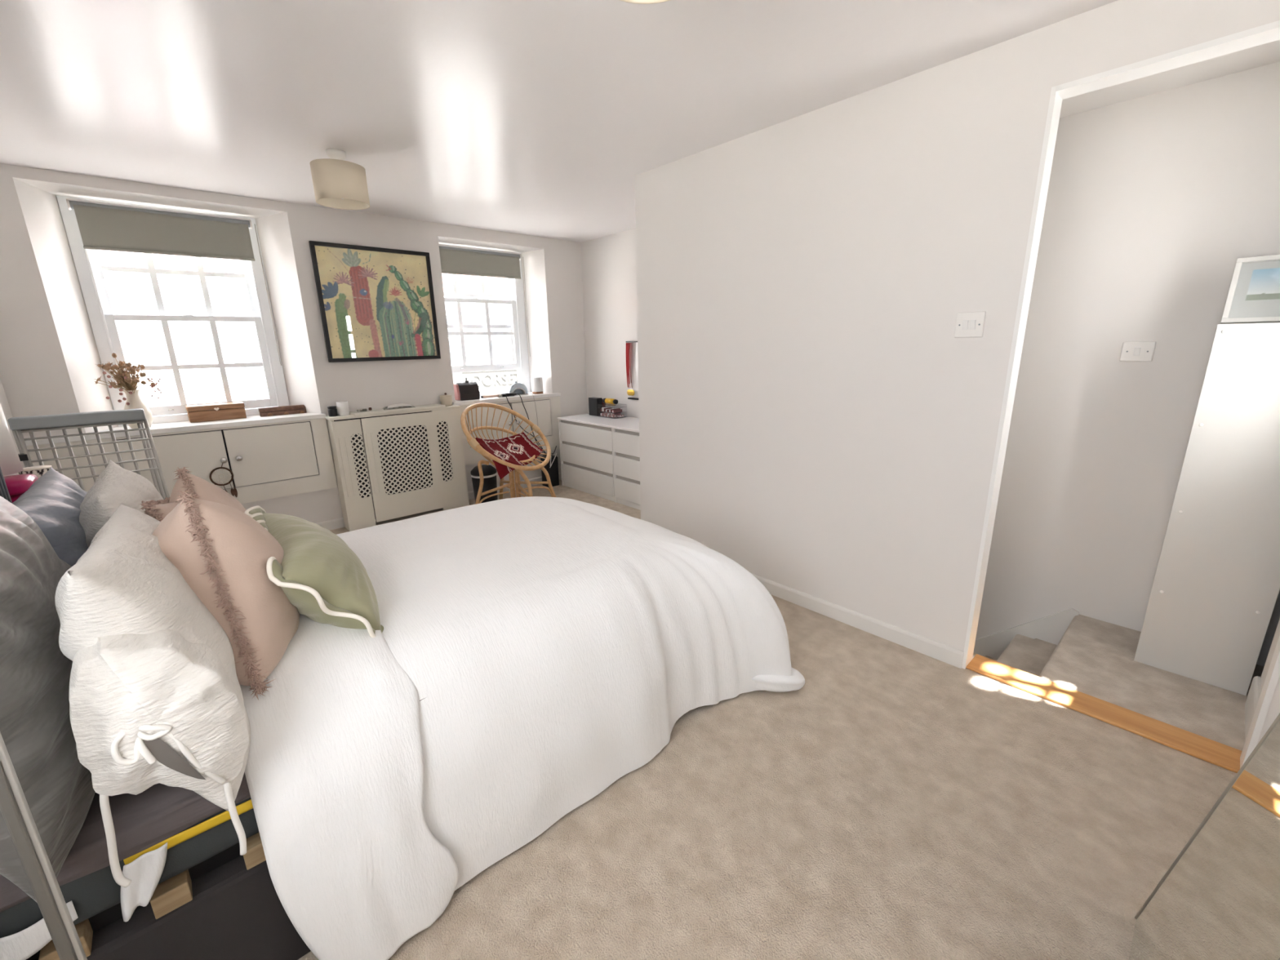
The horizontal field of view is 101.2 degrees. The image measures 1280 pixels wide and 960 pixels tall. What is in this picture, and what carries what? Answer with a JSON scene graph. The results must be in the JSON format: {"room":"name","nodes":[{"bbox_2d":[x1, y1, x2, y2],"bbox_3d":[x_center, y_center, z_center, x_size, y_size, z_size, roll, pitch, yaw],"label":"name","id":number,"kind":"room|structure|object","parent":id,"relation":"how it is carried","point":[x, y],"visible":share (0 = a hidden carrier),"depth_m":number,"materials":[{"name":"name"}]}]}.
{"room":"bedroom","nodes":[
{"label":"bedroom","id":0,"kind":"room"},
{"bbox_2d":[0,377,24,476],"bbox_3d":[-1.961,-0.066,1.176,0.120,2.300,5.390,-14,19,-40],"label":"wall","id":1,"kind":"structure","parent":0,"point":[3,400],"depth_m":2.80,"materials":[{"name":"white paint"}]},
{"bbox_2d":[0,163,587,523],"bbox_3d":[-2.141,-0.867,4.262,4.097,2.300,0.424,-14,19,-40],"label":"wall","id":2,"kind":"structure","parent":0,"point":[49,354],"depth_m":3.69,"materials":[{"name":"white paint"}]},
{"bbox_2d":[56,195,289,426],"bbox_3d":[-3.059,-1.093,3.565,0.950,1.350,0.135,-14,19,-40],"label":"window","id":3,"kind":"structure","parent":2,"relation":"in","point":[89,269],"depth_m":3.52,"materials":[{"name":"white paint"}]},
{"bbox_2d":[66,197,281,365],"bbox_3d":[-2.965,-1.230,3.439,0.896,0.981,0.059,-14,19,-40],"label":"roller blind","id":4,"kind":"object","parent":3,"relation":"attached to","point":[106,226],"visible":1,"depth_m":3.30,"materials":[{"name":"grey fabric"}]},
{"bbox_2d":[24,413,337,503],"bbox_3d":[-2.966,-0.108,3.568,1.491,0.561,0.396,-14,19,-40],"label":"cabinet","id":5,"kind":"object","parent":2,"relation":"attached to","point":[257,449],"visible":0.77,"depth_m":3.56,"materials":[{"name":"white paint"}]},
{"bbox_2d":[93,352,161,428],"bbox_3d":[-3.125,-0.547,3.237,0.368,0.460,0.260,4,15,18],"label":"vase","id":6,"kind":"object","parent":5,"relation":"on","point":[123,378],"visible":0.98,"depth_m":3.23,"materials":[{"name":"beige ceramic"}]},
{"bbox_2d":[185,401,246,422],"bbox_3d":[-2.928,-0.471,3.637,0.312,0.105,0.150,-14,19,-40],"label":"wooden box","id":7,"kind":"object","parent":5,"relation":"on","point":[225,411],"visible":1,"depth_m":3.58,"materials":[{"name":"brown wood"}]},
{"bbox_2d":[208,462,237,497],"bbox_3d":[-2.783,0.001,3.505,0.128,0.267,0.011,-14,19,-40],"label":"dreamcatcher","id":8,"kind":"object","parent":5,"relation":"hanging from","point":[233,491],"visible":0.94,"depth_m":3.51,"materials":[{"name":"brown fabric"}]},
{"bbox_2d":[257,404,306,416],"bbox_3d":[-2.608,-0.506,3.862,0.311,0.072,0.060,-14,19,-40],"label":"box","id":9,"kind":"object","parent":5,"relation":"on","point":[295,409],"visible":0.8,"depth_m":3.83,"materials":[{"name":"brown wood"}]},
{"bbox_2d":[308,240,440,362],"bbox_3d":[-1.965,-1.325,3.986,0.826,0.815,0.027,-14,20,-41],"label":"picture","id":10,"kind":"object","parent":2,"relation":"attached to","point":[376,304],"visible":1,"depth_m":3.96,"materials":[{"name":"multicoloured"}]},
{"bbox_2d":[315,472,561,530],"bbox_3d":[-1.974,0.248,4.385,3.897,0.075,0.014,-14,19,-40],"label":"baseboard","id":11,"kind":"structure","parent":2,"relation":"attached to","point":[337,523],"depth_m":4.09,"materials":[{"name":"white paint"}]},
{"bbox_2d":[442,244,530,395],"bbox_3d":[-1.504,-1.458,4.927,0.925,1.314,0.135,-14,19,-40],"label":"window","id":12,"kind":"structure","parent":2,"relation":"in","point":[515,292],"depth_m":5.04,"materials":[{"name":"white paint"}]},
{"bbox_2d":[438,244,530,356],"bbox_3d":[-1.426,-1.594,4.786,0.881,0.951,0.059,-14,19,-40],"label":"roller blind","id":13,"kind":"object","parent":12,"relation":"attached to","point":[455,260],"visible":0.8,"depth_m":4.68,"materials":[{"name":"grey fabric"}]},
{"bbox_2d":[452,391,560,465],"bbox_3d":[-1.295,-0.519,5.026,1.087,0.561,0.396,-14,19,-40],"label":"cabinet","id":14,"kind":"object","parent":2,"relation":"attached to","point":[542,401],"visible":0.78,"depth_m":4.90,"materials":[{"name":"white paint"}]},
{"bbox_2d":[453,377,479,400],"bbox_3d":[-1.547,-0.810,4.673,0.203,0.190,0.120,-14,19,-40],"label":"handbag","id":15,"kind":"object","parent":14,"relation":"on","point":[467,390],"visible":0.94,"depth_m":4.63,"materials":[{"name":"black leather"}]},
{"bbox_2d":[480,392,546,453],"bbox_3d":[-1.156,-0.482,4.950,0.622,0.676,0.048,-11,18,-33],"label":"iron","id":16,"kind":"object","parent":14,"relation":"on","point":[508,394],"visible":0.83,"depth_m":4.82,"materials":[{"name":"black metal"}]},
{"bbox_2d":[497,393,545,452],"bbox_3d":[-1.117,-0.524,5.015,0.423,0.624,0.125,-14,19,-40],"label":"hair straightener","id":17,"kind":"object","parent":14,"relation":"on","point":[504,393],"visible":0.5,"depth_m":4.92,"materials":[{"name":"black plastic"}]},
{"bbox_2d":[508,381,537,425],"bbox_3d":[-1.136,-0.706,5.029,0.215,0.466,0.228,-14,19,-40],"label":"lamp","id":18,"kind":"object","parent":14,"relation":"on","point":[520,388],"visible":0.81,"depth_m":5.00,"materials":[{"name":"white plastic"}]},
{"bbox_2d":[531,377,542,394],"bbox_3d":[-1.003,-0.923,5.133,0.108,0.158,0.108,-14,19,-40],"label":"smart speaker","id":19,"kind":"object","parent":14,"relation":"on","point":[536,382],"visible":1,"depth_m":5.09},
{"bbox_2d":[580,228,639,417],"bbox_3d":[0.007,-1.056,4.839,0.100,2.300,2.413,-14,19,-40],"label":"wall","id":20,"kind":"structure","parent":0,"point":[608,263],"depth_m":4.97,"materials":[{"name":"white paint"}]},
{"bbox_2d":[626,341,638,399],"bbox_3d":[-0.003,-0.990,4.768,0.029,0.524,0.335,-14,19,-40],"label":"board","id":21,"kind":"object","parent":20,"relation":"attached to","point":[634,358],"visible":0.33,"depth_m":4.82,"materials":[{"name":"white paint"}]},
{"bbox_2d":[626,342,630,395],"bbox_3d":[-0.106,-1.019,4.844,0.014,0.475,0.068,-14,19,-40],"label":"necklace","id":22,"kind":"object","parent":21,"relation":"hanging from","point":[626,343],"visible":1,"depth_m":4.86,"materials":[{"name":"red"}]},
{"bbox_2d":[626,342,632,395],"bbox_3d":[-0.093,-1.015,4.829,0.015,0.475,0.068,-14,19,-40],"label":"necklace","id":23,"kind":"object","parent":21,"relation":"hanging from","point":[628,358],"visible":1,"depth_m":4.83,"materials":[{"name":"red"}]},
{"bbox_2d":[629,342,634,395],"bbox_3d":[-0.076,-1.011,4.811,0.015,0.475,0.068,-14,19,-40],"label":"necklace","id":24,"kind":"object","parent":21,"relation":"hanging from","point":[630,348],"visible":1,"depth_m":4.82,"materials":[{"name":"red leather"}]},
{"bbox_2d":[0,0,1279,242],"bbox_3d":[-0.481,-1.583,2.159,4.097,0.112,5.430,-14,19,-40],"label":"ceiling","id":25,"kind":"structure","parent":0,"point":[532,117],"depth_m":1.98,"materials":[{"name":"white paint"}]},
{"bbox_2d":[310,148,369,209],"bbox_3d":[-1.518,-1.525,2.658,0.244,0.238,0.244,-14,19,-40],"label":"ceiling lamp","id":26,"kind":"object","parent":25,"relation":"attached to","point":[338,183],"visible":1,"depth_m":2.58,"materials":[{"name":"beige fabric"}]},
{"bbox_2d":[619,0,670,4],"bbox_3d":[0.013,-1.119,0.996,0.244,0.238,0.244,-14,19,-40],"label":"ceiling lamp","id":27,"kind":"object","parent":25,"relation":"attached to","point":[637,2],"visible":1,"depth_m":1.14,"materials":[{"name":"white plastic"}]},
{"bbox_2d":[297,480,1236,959],"bbox_3d":[-0.344,0.758,2.661,3.897,0.100,4.866,-14,19,-40],"label":"floor","id":28,"kind":"structure","parent":0,"point":[900,802],"depth_m":1.48,"materials":[{"name":"beige carpet"}]},
{"bbox_2d":[0,732,87,959],"bbox_3d":[-0.916,0.393,0.505,0.374,1.690,0.380,-14,19,-40],"label":"bed post","id":29,"kind":"object","parent":28,"relation":"on","point":[15,809],"visible":1,"depth_m":0.73,"materials":[{"name":"grey metal"}]},
{"bbox_2d":[8,408,169,499],"bbox_3d":[-2.853,0.164,2.833,0.528,1.052,0.113,-14,19,-40],"label":"headboard","id":30,"kind":"object","parent":28,"relation":"on","point":[18,425],"visible":0.59,"depth_m":2.71,"materials":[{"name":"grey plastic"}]},
{"bbox_2d":[0,466,424,959],"bbox_3d":[-0.973,0.383,1.648,1.490,1.160,1.275,-14,19,-40],"label":"double bed","id":31,"kind":"object","parent":28,"relation":"on","point":[191,894],"visible":0.18,"depth_m":1.00,"materials":[{"name":"grey fabric"}]},
{"bbox_2d":[0,495,95,902],"bbox_3d":[-1.162,0.335,0.970,0.219,0.585,0.721,-13,19,-38],"label":"pillow","id":32,"kind":"object","parent":31,"relation":"on","point":[36,731],"visible":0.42,"depth_m":0.85,"materials":[{"name":"grey fabric"}]},
{"bbox_2d":[11,466,88,566],"bbox_3d":[-1.595,0.239,1.487,0.223,0.474,0.661,-14,19,-40],"label":"pillow","id":33,"kind":"object","parent":31,"relation":"on","point":[54,501],"visible":0.21,"depth_m":1.33,"materials":[{"name":"grey fabric"}]},
{"bbox_2d":[79,459,163,547],"bbox_3d":[-1.487,0.218,1.583,0.227,0.492,0.621,-14,19,-40],"label":"pillow","id":34,"kind":"object","parent":31,"relation":"on","point":[115,486],"visible":0.18,"depth_m":1.41,"materials":[{"name":"white fabric"}]},
{"bbox_2d":[54,503,250,887],"bbox_3d":[-0.982,0.373,1.104,0.215,0.604,0.677,-12,18,-37],"label":"pillow","id":35,"kind":"object","parent":31,"relation":"on","point":[156,696],"visible":0.86,"depth_m":0.87,"materials":[{"name":"white fabric"}]},
{"bbox_2d":[139,497,178,521],"bbox_3d":[-1.269,0.236,1.518,0.212,0.456,0.463,-10,17,-30],"label":"cushion","id":36,"kind":"object","parent":31,"relation":"on","point":[159,509],"visible":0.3,"depth_m":1.33,"materials":[{"name":"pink fabric"}]},
{"bbox_2d":[168,466,245,512],"bbox_3d":[-1.301,0.206,1.633,0.221,0.545,0.572,-14,19,-40],"label":"cushion","id":37,"kind":"object","parent":31,"relation":"on","point":[206,491],"visible":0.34,"depth_m":1.49,"materials":[{"name":"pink fabric"}]},
{"bbox_2d":[152,489,299,699],"bbox_3d":[-0.997,0.276,1.274,0.277,0.574,0.587,-14,19,-40],"label":"cushion","id":38,"kind":"object","parent":31,"relation":"on","point":[222,553],"visible":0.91,"depth_m":1.12,"materials":[{"name":"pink fabric"}]},
{"bbox_2d":[240,496,804,959],"bbox_3d":[-0.497,0.496,2.037,1.753,0.716,1.594,-14,19,-40],"label":"duvet","id":39,"kind":"object","parent":31,"relation":"on","point":[553,647],"visible":0.78,"depth_m":1.43,"materials":[{"name":"white fabric"}]},
{"bbox_2d":[244,506,383,637],"bbox_3d":[-0.908,0.247,1.470,0.257,0.284,0.640,-14,19,-40],"label":"cushion","id":40,"kind":"object","parent":39,"relation":"on","point":[318,573],"visible":0.76,"depth_m":1.30,"materials":[{"name":"green fabric"}]},
{"bbox_2d":[324,404,469,531],"bbox_3d":[-1.905,-0.134,4.237,0.970,0.886,0.185,-14,19,-40],"label":"radiator cover","id":41,"kind":"object","parent":28,"relation":"on","point":[393,463],"visible":0.97,"depth_m":4.15,"materials":[{"name":"beige paint"}]},
{"bbox_2d":[327,405,337,416],"bbox_3d":[-2.253,-0.504,3.853,0.060,0.072,0.059,-14,19,-40],"label":"candle jar","id":42,"kind":"object","parent":41,"relation":"on","point":[332,411],"visible":1,"depth_m":3.83,"materials":[{"name":"black glass"}]},
{"bbox_2d":[335,400,349,415],"bbox_3d":[-2.207,-0.532,3.901,0.078,0.101,0.101,-14,19,-40],"label":"mug","id":43,"kind":"object","parent":41,"relation":"on","point":[342,406],"visible":1,"depth_m":3.87,"materials":[{"name":"white ceramic"}]},
{"bbox_2d":[356,408,367,412],"bbox_3d":[-2.094,-0.526,3.958,0.060,0.018,0.035,-14,19,-40],"label":"box","id":44,"kind":"object","parent":41,"relation":"on","point":[364,409],"visible":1,"depth_m":3.94,"materials":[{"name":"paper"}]},
{"bbox_2d":[382,403,415,409],"bbox_3d":[-1.902,-0.582,4.144,0.255,0.030,0.106,-14,19,-40],"label":"magazine","id":45,"kind":"object","parent":41,"relation":"on","point":[399,405],"visible":1,"depth_m":4.14,"materials":[{"name":"paper"}]},
{"bbox_2d":[440,392,452,406],"bbox_3d":[-1.620,-0.675,4.395,0.096,0.108,0.096,-14,19,-40],"label":"lidded jar","id":46,"kind":"object","parent":41,"relation":"on","point":[446,400],"visible":0.94,"depth_m":4.36,"materials":[{"name":"beige ceramic"}]},
{"bbox_2d":[470,464,497,502],"bbox_3d":[-1.358,0.040,4.605,0.220,0.345,0.220,-14,19,-40],"label":"waste bin","id":47,"kind":"object","parent":28,"relation":"on","point":[490,482],"visible":0.73,"depth_m":4.53,"materials":[{"name":"black plastic"}]},
{"bbox_2d":[460,402,555,504],"bbox_3d":[-1.071,-0.174,4.315,0.644,0.889,0.754,0,15,4],"label":"rattan chair","id":48,"kind":"object","parent":28,"relation":"on","point":[472,442],"visible":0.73,"depth_m":4.33,"materials":[{"name":"wicker"}]},
{"bbox_2d":[475,431,542,479],"bbox_3d":[-1.047,-0.227,4.220,0.342,0.284,0.654,5,16,22],"label":"cover","id":49,"kind":"object","parent":48,"relation":"on","point":[513,449],"visible":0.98,"depth_m":4.23,"materials":[{"name":"red fabric"}]},
{"bbox_2d":[540,445,559,487],"bbox_3d":[-0.892,-0.135,5.130,0.166,0.402,0.148,-14,19,-40],"label":"tower","id":50,"kind":"object","parent":28,"relation":"on","point":[552,467],"visible":0.8,"depth_m":5.13,"materials":[{"name":"black plastic"}]},
{"bbox_2d":[557,413,640,510],"bbox_3d":[-0.137,-0.194,4.769,0.488,0.673,1.388,-14,19,-40],"label":"dresser","id":51,"kind":"object","parent":28,"relation":"on","point":[600,455],"visible":0.65,"depth_m":4.66,"materials":[{"name":"white wood"}]},
{"bbox_2d":[588,396,602,416],"bbox_3d":[-0.433,-0.715,5.115,0.065,0.170,0.135,-14,19,-40],"label":"speaker box","id":52,"kind":"object","parent":51,"relation":"on","point":[594,408],"visible":0.89,"depth_m":5.07,"materials":[{"name":"black plastic"}]},
{"bbox_2d":[598,403,626,417],"bbox_3d":[-0.263,-0.662,4.997,0.155,0.121,0.250,-14,19,-40],"label":"makeup organiser","id":53,"kind":"object","parent":51,"relation":"on","point":[611,412],"visible":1,"depth_m":4.95,"materials":[{"name":"clear plastic"}]},
{"bbox_2d":[602,398,617,404],"bbox_3d":[-0.281,-0.744,4.968,0.052,0.052,0.180,-14,19,-40],"label":"bottle","id":54,"kind":"object","parent":53,"relation":"on","point":[609,401],"visible":1,"depth_m":4.94,"materials":[{"name":"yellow plastic"}]},
{"bbox_2d":[966,653,1241,773],"bbox_3d":[1.681,0.843,1.971,0.133,0.011,0.781,-14,19,-40],"label":"threshold strip","id":55,"kind":"object","parent":28,"relation":"on","point":[1220,754],"visible":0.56,"depth_m":1.91,"materials":[{"name":"brown wood"}]},
{"bbox_2d":[1128,713,1279,959],"bbox_3d":[1.056,0.347,0.765,0.566,1.602,0.294,-14,19,-40],"label":"leaning mirror","id":56,"kind":"object","parent":28,"relation":"on","point":[1219,899],"visible":1,"depth_m":0.94,"materials":[{"name":"beige mirror"}]},
{"bbox_3d":[-2.221,0.502,1.989,0.320,0.800,0.450,-14,19,-40],"label":"bedside table","id":57,"kind":"object","parent":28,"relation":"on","visible":0},
{"bbox_2d":[0,403,22,475],"bbox_3d":[-2.243,-0.074,1.752,0.224,0.435,0.224,-14,19,-40],"label":"table lamp","id":58,"kind":"object","parent":57,"relation":"on","point":[10,462],"visible":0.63,"depth_m":1.78,"materials":[{"name":"white plastic"}]},
{"bbox_2d":[4,473,38,502],"bbox_3d":[-2.135,0.056,1.815,0.125,0.144,0.174,-14,19,-40],"label":"bag","id":59,"kind":"object","parent":57,"relation":"on","point":[17,485],"visible":0.38,"depth_m":1.76,"materials":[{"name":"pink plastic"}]},
{"bbox_2d":[17,465,53,478],"bbox_3d":[-2.283,0.018,2.001,0.090,0.133,0.090,-14,19,-40],"label":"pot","id":60,"kind":"object","parent":57,"relation":"on","point":[40,470],"visible":0.11,"depth_m":1.97,"materials":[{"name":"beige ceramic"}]},
{"bbox_2d":[635,0,1279,745],"bbox_3d":[1.071,-0.416,2.312,0.131,2.300,3.077,-14,19,-40],"label":"wall","id":61,"kind":"structure","parent":0,"point":[814,416],"depth_m":2.30,"materials":[{"name":"white paint"}]},
{"bbox_2d":[751,573,964,668],"bbox_3d":[0.679,0.580,2.929,0.014,0.075,2.012,-14,19,-40],"label":"baseboard","id":62,"kind":"structure","parent":61,"relation":"attached to","point":[944,653],"depth_m":2.48,"materials":[{"name":"white paint"}]},
{"bbox_2d":[954,311,986,337],"bbox_3d":[1.232,-0.580,1.966,0.018,0.092,0.096,-14,19,-40],"label":"light switch","id":63,"kind":"object","parent":61,"relation":"attached to","point":[968,324],"visible":1,"depth_m":1.96,"materials":[{"name":"white plastic"}]},
{"bbox_2d":[961,85,1062,669],"bbox_3d":[1.375,-0.240,1.974,0.091,2.118,0.014,-14,19,-40],"label":"trim","id":64,"kind":"structure","parent":61,"relation":"attached to","point":[1055,100],"depth_m":1.91,"materials":[{"name":"white paint"}]},
{"bbox_2d":[1056,20,1279,99],"bbox_3d":[1.623,-1.187,1.423,0.091,0.016,0.784,-14,19,-40],"label":"trim","id":65,"kind":"structure","parent":61,"relation":"attached to","point":[1268,33],"depth_m":1.50,"materials":[{"name":"white paint"}]},
{"bbox_2d":[973,614,1264,751],"bbox_3d":[1.684,1.452,2.832,0.770,1.600,2.405,-14,19,-40],"label":"floor","id":66,"kind":"structure","parent":0,"point":[1093,657],"depth_m":2.13,"materials":[{"name":"carpet"}]},
{"bbox_2d":[1133,322,1279,695],"bbox_3d":[2.319,0.104,2.056,0.323,1.377,0.319,-14,19,-40],"label":"bookcase","id":67,"kind":"object","parent":66,"relation":"on","point":[1215,588],"visible":1,"depth_m":1.97,"materials":[{"name":"grey laminate"}]},
{"bbox_2d":[1220,254,1279,324],"bbox_3d":[2.351,-0.656,1.770,0.076,0.231,0.500,-14,19,-40],"label":"framed print","id":68,"kind":"object","parent":67,"relation":"on","point":[1253,296],"visible":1,"depth_m":1.91,"materials":[{"name":"white wood"}]},
{"bbox_2d":[975,61,1279,666],"bbox_3d":[1.794,0.595,3.139,0.100,4.700,3.020,-14,19,-40],"label":"wall","id":69,"kind":"structure","parent":0,"point":[1153,202],"depth_m":2.33,"materials":[{"name":"white paint"}]},
{"bbox_2d":[1119,341,1155,361],"bbox_3d":[2.168,-0.560,2.292,0.018,0.084,0.106,-14,19,-40],"label":"light switch","id":70,"kind":"object","parent":69,"relation":"attached to","point":[1133,351],"visible":1,"depth_m":2.29,"materials":[{"name":"white plastic"}]},
{"bbox_2d":[1261,618,1279,690],"bbox_3d":[2.318,-0.230,1.532,0.900,2.290,0.292,-14,19,-40],"label":"wall","id":71,"kind":"structure","parent":0,"point":[1277,633],"depth_m":1.86,"materials":[{"name":"white paint"}]},
{"bbox_2d":[1244,675,1261,741],"bbox_3d":[2.134,0.815,1.829,0.370,0.125,0.016,-14,19,-40],"label":"baseboard","id":72,"kind":"structure","parent":71,"relation":"attached to","point":[1255,691],"depth_m":1.86,"materials":[{"name":"white paint"}]},
{"bbox_2d":[1240,635,1279,768],"bbox_3d":[1.902,-0.102,1.409,0.091,2.118,0.014,-14,19,-40],"label":"trim","id":73,"kind":"structure","parent":71,"relation":"attached to","point":[1273,673],"depth_m":1.60,"materials":[{"name":"white paint"}]},
{"label":"outside","id":74,"kind":"structure","parent":0,"visible":0},
{"bbox_3d":[-2.928,2.074,11.667,90.000,0.100,100.000,-14,19,-40],"label":"ground","id":75,"kind":"structure","parent":74,"visible":0},
{"bbox_2d":[97,249,518,406],"bbox_3d":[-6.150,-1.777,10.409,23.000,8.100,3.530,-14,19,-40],"label":"window panes","id":76,"kind":"structure","parent":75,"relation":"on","point":[246,381],"depth_m":7.91,"materials":[{"name":"grey"}]},
{"bbox_3d":[1.162,0.602,3.176,0.790,4.690,2.200,-14,19,-40],"label":"wall","id":77,"kind":"structure","parent":0,"visible":0},
{"bbox_2d":[973,607,1079,656],"bbox_3d":[1.483,1.511,3.663,0.016,2.174,2.150,-14,19,-40],"label":"trim","id":78,"kind":"structure","parent":77,"relation":"attached to","point":[999,641],"depth_m":2.79,"materials":[{"name":"white paint"}]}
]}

